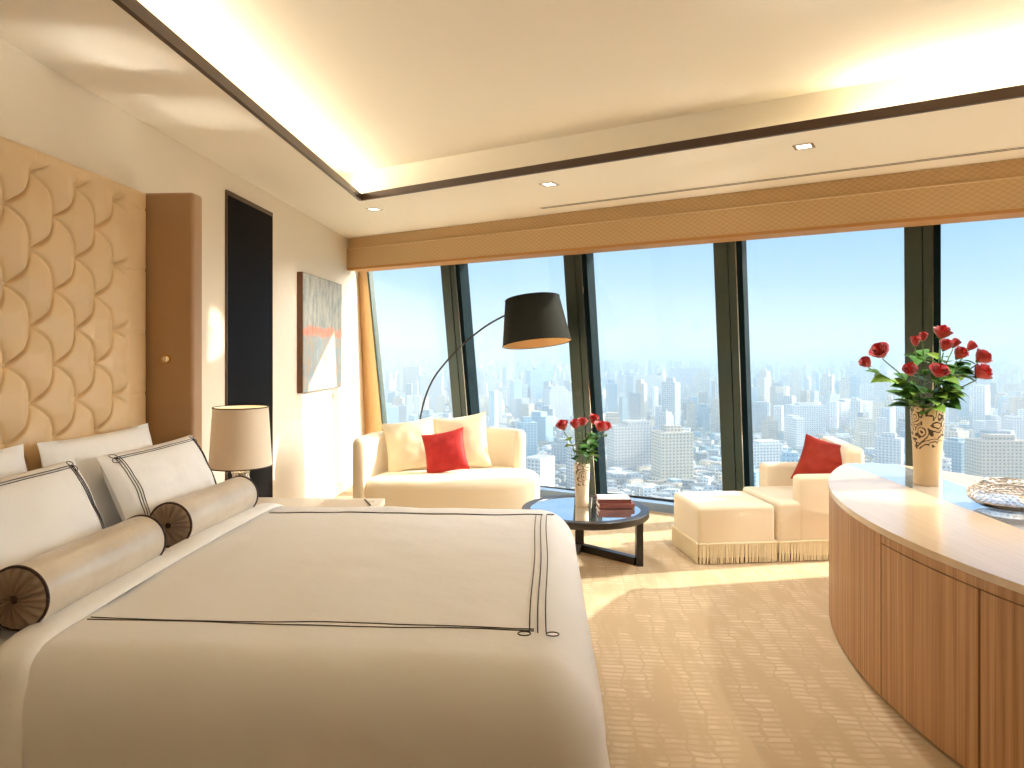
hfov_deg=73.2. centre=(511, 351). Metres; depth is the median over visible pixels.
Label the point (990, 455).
building
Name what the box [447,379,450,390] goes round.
building
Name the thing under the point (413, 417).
building
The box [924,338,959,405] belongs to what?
rose
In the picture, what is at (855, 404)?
building
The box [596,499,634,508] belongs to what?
book
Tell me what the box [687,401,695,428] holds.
building
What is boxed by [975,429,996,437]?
building
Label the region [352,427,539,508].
sofa
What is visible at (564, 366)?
building
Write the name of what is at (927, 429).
vase
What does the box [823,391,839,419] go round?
building
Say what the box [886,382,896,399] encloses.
building
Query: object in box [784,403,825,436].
building
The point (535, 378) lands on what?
building
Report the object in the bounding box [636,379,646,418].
building
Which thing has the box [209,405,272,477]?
bedside lamp
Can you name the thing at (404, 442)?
cushion
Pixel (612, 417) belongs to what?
building
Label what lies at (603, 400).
building
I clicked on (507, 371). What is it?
building
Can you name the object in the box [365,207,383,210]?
recessed light
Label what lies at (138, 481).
pillow
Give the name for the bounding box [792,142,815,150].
recessed light
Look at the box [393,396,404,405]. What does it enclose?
building
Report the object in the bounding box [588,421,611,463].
rose
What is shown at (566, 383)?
building
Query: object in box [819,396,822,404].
building
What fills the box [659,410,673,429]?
building
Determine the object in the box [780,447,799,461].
building
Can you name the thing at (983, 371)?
rose
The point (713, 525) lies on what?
ottoman
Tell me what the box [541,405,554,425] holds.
building
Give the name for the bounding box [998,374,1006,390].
building
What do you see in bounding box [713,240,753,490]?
window post
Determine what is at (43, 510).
pillow
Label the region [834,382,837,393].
building
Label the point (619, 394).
building
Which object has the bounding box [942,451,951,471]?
building
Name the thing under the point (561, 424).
rose
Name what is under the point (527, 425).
building
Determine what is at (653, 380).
building
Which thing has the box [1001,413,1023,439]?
building
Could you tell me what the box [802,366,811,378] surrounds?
building
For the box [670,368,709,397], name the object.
building
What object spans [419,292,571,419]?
arc floor lamp
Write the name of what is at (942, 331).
rose
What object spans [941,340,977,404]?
rose
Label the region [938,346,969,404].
rose
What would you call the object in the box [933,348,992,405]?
rose
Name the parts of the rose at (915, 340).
stem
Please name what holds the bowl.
on the cabinet
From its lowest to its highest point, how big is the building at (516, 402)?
50.572 m
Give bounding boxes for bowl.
[966,477,1023,511]
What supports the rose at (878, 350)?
in the vase at (927, 429)
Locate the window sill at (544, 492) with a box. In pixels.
[540,487,574,496]
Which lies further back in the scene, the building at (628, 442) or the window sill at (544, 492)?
the building at (628, 442)
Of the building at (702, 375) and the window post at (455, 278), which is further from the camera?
the building at (702, 375)
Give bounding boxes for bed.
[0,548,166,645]
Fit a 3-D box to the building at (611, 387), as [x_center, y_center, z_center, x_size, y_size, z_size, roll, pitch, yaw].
[177.243,100.135,1230.702,19.244,102.531,15.582,0,0,3]
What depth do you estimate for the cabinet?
2.56 m
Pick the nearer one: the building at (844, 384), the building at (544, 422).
the building at (544, 422)
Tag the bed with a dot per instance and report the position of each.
(5, 634)
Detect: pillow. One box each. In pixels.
[0,444,26,477]
[0,458,105,569]
[37,423,152,527]
[96,435,216,520]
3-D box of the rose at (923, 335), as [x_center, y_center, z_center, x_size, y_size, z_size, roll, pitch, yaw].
[2.228,0.146,3.754,0.193,0.514,0.123,0,0,3]
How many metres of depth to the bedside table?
4.29 m
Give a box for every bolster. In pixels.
[0,515,166,631]
[150,476,257,547]
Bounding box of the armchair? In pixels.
[743,436,863,561]
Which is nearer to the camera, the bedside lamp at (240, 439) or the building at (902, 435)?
the bedside lamp at (240, 439)
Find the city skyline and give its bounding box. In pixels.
[381,355,1023,499]
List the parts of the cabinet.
panel, glass, panel, door, panel, glass, door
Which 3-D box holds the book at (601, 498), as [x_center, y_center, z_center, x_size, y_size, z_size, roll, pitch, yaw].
[0.676,0.979,4.598,0.215,0.027,0.160,0,0,2]
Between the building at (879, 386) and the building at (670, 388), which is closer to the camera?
the building at (670, 388)
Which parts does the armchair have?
seat, arm, arm, backrest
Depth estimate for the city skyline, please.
1480.67 m
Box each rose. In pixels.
[555,420,577,463]
[570,419,589,463]
[574,417,588,464]
[584,413,599,463]
[587,420,607,462]
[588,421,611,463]
[858,356,915,411]
[868,342,919,406]
[898,362,927,407]
[899,335,928,407]
[904,331,932,402]
[915,338,961,405]
[920,363,950,414]
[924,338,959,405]
[926,325,959,399]
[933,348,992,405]
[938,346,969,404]
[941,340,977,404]
[944,363,993,410]
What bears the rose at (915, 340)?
in the vase at (927, 429)
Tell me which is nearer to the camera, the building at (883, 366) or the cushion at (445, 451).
the cushion at (445, 451)
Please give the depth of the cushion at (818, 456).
4.85 m
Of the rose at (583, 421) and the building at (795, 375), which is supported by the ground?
the building at (795, 375)
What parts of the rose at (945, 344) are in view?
stem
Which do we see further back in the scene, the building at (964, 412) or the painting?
the building at (964, 412)
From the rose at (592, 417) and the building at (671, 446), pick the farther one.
the building at (671, 446)
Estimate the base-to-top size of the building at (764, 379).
109.071 m
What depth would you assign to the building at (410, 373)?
1963.49 m
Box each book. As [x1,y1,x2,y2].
[596,494,630,503]
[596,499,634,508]
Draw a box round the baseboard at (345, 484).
[317,475,351,497]
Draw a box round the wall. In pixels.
[0,40,364,497]
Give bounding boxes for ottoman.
[672,491,776,564]
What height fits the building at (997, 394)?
57.688 m
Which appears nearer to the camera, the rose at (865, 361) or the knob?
the knob
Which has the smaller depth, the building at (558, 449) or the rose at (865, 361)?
the rose at (865, 361)
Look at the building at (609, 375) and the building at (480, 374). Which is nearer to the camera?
the building at (480, 374)
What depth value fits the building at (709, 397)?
1828.83 m
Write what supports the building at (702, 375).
on the ground
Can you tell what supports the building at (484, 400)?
on the ground
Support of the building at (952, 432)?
on the ground
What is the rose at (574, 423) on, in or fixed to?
in the vase at (581, 472)
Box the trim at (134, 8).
[112,0,1023,200]
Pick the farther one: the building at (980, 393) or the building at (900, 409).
the building at (900, 409)
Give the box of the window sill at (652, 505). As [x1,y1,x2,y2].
[631,498,673,513]
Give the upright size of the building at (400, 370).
103.038 m
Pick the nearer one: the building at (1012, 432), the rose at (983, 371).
the rose at (983, 371)
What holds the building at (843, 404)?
on the ground
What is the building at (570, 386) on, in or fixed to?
on the ground
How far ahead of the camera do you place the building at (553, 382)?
1814.60 m
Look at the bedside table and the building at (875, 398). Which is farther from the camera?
the building at (875, 398)
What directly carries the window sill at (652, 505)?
attached to the window post at (730, 258)
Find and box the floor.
[335,486,962,767]
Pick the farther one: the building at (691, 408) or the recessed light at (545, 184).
the building at (691, 408)
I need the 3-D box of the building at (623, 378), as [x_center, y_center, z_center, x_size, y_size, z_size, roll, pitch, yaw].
[312.547,107.577,1934.984,19.006,87.647,21.352,0,0,3]
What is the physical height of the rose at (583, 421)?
0.388 m
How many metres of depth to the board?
4.16 m
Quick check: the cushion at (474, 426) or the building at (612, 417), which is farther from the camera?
the building at (612, 417)
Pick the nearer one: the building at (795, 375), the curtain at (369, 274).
the curtain at (369, 274)
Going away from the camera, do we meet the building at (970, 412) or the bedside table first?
the bedside table
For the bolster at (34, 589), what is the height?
0.179 m
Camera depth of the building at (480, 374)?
1882.29 m
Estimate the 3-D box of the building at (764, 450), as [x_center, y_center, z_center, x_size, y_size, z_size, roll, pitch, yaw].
[304.413,130.061,846.955,52.115,42.677,34.006,0,0,3]
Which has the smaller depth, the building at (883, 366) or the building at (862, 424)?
the building at (862, 424)
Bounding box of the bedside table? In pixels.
[256,497,384,506]
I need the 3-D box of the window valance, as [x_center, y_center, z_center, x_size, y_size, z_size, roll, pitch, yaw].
[2.138,-1.004,4.835,8.890,0.328,0.218,0,0,32]
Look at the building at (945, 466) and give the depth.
635.74 m
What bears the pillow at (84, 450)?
on the bed
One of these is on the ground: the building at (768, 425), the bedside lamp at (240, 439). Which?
the building at (768, 425)
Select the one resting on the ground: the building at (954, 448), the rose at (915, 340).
the building at (954, 448)
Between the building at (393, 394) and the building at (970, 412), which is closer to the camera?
the building at (970, 412)
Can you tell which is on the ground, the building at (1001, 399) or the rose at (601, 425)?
the building at (1001, 399)
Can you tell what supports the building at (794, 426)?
on the ground
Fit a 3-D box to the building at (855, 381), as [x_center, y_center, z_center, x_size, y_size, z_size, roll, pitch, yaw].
[976.064,108.319,1962.988,24.559,86.162,35.605,0,0,3]
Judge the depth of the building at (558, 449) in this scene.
880.70 m
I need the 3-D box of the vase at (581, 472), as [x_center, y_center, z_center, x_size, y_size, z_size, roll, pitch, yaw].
[0.465,0.882,4.583,0.106,0.285,0.106,0,0,3]
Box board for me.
[317,499,373,506]
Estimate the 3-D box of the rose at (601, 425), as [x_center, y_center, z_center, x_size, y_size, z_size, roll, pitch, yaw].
[0.554,0.637,4.528,0.149,0.376,0.128,0,0,3]
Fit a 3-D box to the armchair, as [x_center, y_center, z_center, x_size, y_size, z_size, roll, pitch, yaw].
[2.135,1.023,4.973,0.824,0.746,0.706,0,0,-6]
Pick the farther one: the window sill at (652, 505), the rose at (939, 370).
the window sill at (652, 505)
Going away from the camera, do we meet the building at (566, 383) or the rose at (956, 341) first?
the rose at (956, 341)
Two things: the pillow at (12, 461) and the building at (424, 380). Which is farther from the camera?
the building at (424, 380)
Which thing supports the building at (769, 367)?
on the ground
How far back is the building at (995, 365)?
2811.88 m
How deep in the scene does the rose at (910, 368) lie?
3.57 m
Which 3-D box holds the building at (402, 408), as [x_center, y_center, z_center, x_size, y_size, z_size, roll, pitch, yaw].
[-219.271,128.265,1394.827,33.405,46.271,26.673,0,0,3]
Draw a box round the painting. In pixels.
[297,272,341,392]
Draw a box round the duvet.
[0,503,609,767]
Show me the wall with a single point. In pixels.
(43, 110)
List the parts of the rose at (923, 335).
stem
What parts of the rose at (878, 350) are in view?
stem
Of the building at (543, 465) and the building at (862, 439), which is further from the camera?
the building at (862, 439)
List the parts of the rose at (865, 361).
stem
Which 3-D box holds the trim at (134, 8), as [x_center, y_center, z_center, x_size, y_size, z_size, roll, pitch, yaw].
[1.685,-1.190,1.946,6.044,0.051,6.472,0,0,3]
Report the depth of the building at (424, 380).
1671.69 m
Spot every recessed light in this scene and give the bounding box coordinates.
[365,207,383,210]
[538,181,558,186]
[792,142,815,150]
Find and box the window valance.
[347,158,1023,271]
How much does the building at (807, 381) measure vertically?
79.807 m
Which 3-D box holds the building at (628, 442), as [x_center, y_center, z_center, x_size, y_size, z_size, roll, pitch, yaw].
[148.339,118.892,867.408,56.825,65.016,38.612,0,0,3]
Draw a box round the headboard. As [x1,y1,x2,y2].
[0,136,201,470]
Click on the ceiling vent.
(1016, 147)
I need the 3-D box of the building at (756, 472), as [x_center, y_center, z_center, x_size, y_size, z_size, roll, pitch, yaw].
[217.307,127.184,636.949,26.706,48.433,25.657,0,0,3]
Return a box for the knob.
[161,355,170,363]
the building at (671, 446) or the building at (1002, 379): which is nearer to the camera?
the building at (671, 446)
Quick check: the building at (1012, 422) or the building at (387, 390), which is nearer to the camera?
the building at (1012, 422)
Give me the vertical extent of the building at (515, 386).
86.385 m
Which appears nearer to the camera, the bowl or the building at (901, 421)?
the bowl
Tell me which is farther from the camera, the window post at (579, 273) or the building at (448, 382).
the building at (448, 382)
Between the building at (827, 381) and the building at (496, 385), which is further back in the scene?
the building at (496, 385)
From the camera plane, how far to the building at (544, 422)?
1111.14 m
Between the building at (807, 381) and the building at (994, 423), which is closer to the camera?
the building at (994, 423)
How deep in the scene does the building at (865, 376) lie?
2217.34 m
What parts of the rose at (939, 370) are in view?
stem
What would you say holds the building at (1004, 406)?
on the ground
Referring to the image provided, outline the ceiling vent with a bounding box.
[538,145,1023,208]
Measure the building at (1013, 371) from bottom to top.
86.630 m
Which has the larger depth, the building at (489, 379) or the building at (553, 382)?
the building at (489, 379)
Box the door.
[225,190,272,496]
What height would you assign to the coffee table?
0.378 m
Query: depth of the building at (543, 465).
674.27 m
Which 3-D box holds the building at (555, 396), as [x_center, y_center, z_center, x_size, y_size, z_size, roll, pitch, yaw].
[95.459,110.100,1496.960,51.816,82.600,44.430,0,0,3]
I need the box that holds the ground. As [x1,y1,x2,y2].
[413,358,1014,485]
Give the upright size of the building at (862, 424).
48.742 m
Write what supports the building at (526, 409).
on the ground
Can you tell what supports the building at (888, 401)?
on the ground
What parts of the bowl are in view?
dish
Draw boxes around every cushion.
[381,416,433,471]
[421,427,469,472]
[433,411,491,466]
[791,434,841,478]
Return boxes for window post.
[440,264,479,417]
[563,253,606,494]
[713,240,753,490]
[904,224,940,465]
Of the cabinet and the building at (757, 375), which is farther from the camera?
the building at (757, 375)
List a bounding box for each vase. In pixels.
[574,462,589,507]
[910,406,944,485]
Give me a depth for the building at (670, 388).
1221.54 m
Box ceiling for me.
[0,0,1023,238]
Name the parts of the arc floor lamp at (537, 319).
lamp shade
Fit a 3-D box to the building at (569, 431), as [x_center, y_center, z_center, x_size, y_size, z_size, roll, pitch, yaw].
[101.703,131.217,1103.803,33.516,40.366,31.897,0,0,3]
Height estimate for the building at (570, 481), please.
52.537 m
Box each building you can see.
[384,389,392,402]
[386,403,398,423]
[388,391,397,405]
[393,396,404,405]
[398,368,402,388]
[398,404,406,421]
[403,366,420,403]
[409,414,417,421]
[418,373,441,409]
[418,410,437,427]
[436,395,444,412]
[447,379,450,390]
[476,371,484,395]
[480,394,488,416]
[485,375,492,392]
[493,382,501,391]
[502,366,512,386]
[509,380,521,412]
[512,398,525,417]
[517,416,536,456]
[520,403,534,420]
[526,368,553,399]
[526,454,554,486]
[531,411,552,444]
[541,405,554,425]
[544,384,567,420]
[548,380,558,385]
[551,439,569,463]
[562,364,567,372]
[563,380,570,391]
[565,424,574,439]
[566,443,575,488]
[569,383,572,408]
[602,397,605,412]
[605,412,619,444]
[606,370,614,382]
[606,379,616,411]
[607,419,652,467]
[617,391,625,402]
[620,375,626,394]
[626,375,663,411]
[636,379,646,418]
[651,425,692,479]
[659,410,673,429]
[662,377,679,424]
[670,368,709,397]
[680,398,689,409]
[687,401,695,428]
[697,366,708,405]
[698,404,708,430]
[708,396,710,408]
[753,374,758,386]
[753,439,782,466]
[754,464,758,485]
[757,371,770,401]
[761,416,776,439]
[766,365,772,379]
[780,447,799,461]
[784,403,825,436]
[784,415,804,448]
[790,367,800,401]
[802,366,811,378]
[804,376,811,389]
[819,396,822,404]
[821,374,833,395]
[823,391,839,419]
[827,399,872,429]
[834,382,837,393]
[839,376,849,398]
[845,365,874,394]
[849,375,861,398]
[850,397,861,434]
[855,416,873,444]
[855,432,870,450]
[869,394,879,401]
[875,370,896,401]
[875,432,903,464]
[880,362,886,369]
[884,396,895,432]
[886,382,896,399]
[897,388,904,426]
[897,430,904,452]
[898,418,904,434]
[942,437,964,472]
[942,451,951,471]
[942,457,949,471]
[943,427,968,440]
[956,379,968,417]
[965,434,1023,483]
[970,412,971,428]
[972,385,989,437]
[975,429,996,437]
[986,416,1000,429]
[992,362,998,373]
[994,393,1008,408]
[996,429,1015,437]
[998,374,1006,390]
[998,396,1010,415]
[1001,400,1008,416]
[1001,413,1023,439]
[1011,370,1019,382]
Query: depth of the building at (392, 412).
1122.32 m
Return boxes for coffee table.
[522,495,648,566]
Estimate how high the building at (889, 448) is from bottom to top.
47.491 m
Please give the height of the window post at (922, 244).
3.000 m
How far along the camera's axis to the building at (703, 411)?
1319.84 m
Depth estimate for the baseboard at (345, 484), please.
6.77 m
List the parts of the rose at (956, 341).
stem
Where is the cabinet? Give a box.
[828,463,1023,767]
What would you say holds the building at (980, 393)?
on the ground
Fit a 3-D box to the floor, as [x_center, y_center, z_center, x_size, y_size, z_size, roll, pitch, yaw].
[2.362,1.460,2.765,9.178,0.120,10.850,0,0,3]
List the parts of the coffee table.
leg, glass, leg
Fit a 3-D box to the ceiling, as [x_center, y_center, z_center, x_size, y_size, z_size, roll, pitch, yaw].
[2.362,-1.340,2.765,9.178,0.340,10.850,0,0,3]
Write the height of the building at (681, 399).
45.658 m
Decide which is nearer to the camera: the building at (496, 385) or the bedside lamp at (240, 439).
the bedside lamp at (240, 439)
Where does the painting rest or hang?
attached to the wall
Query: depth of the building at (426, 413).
1138.60 m
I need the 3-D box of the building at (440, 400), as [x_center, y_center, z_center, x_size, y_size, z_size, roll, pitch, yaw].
[-167.537,126.272,1621.884,22.491,50.257,23.042,0,0,3]
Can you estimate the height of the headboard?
2.180 m
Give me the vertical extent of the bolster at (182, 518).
0.179 m

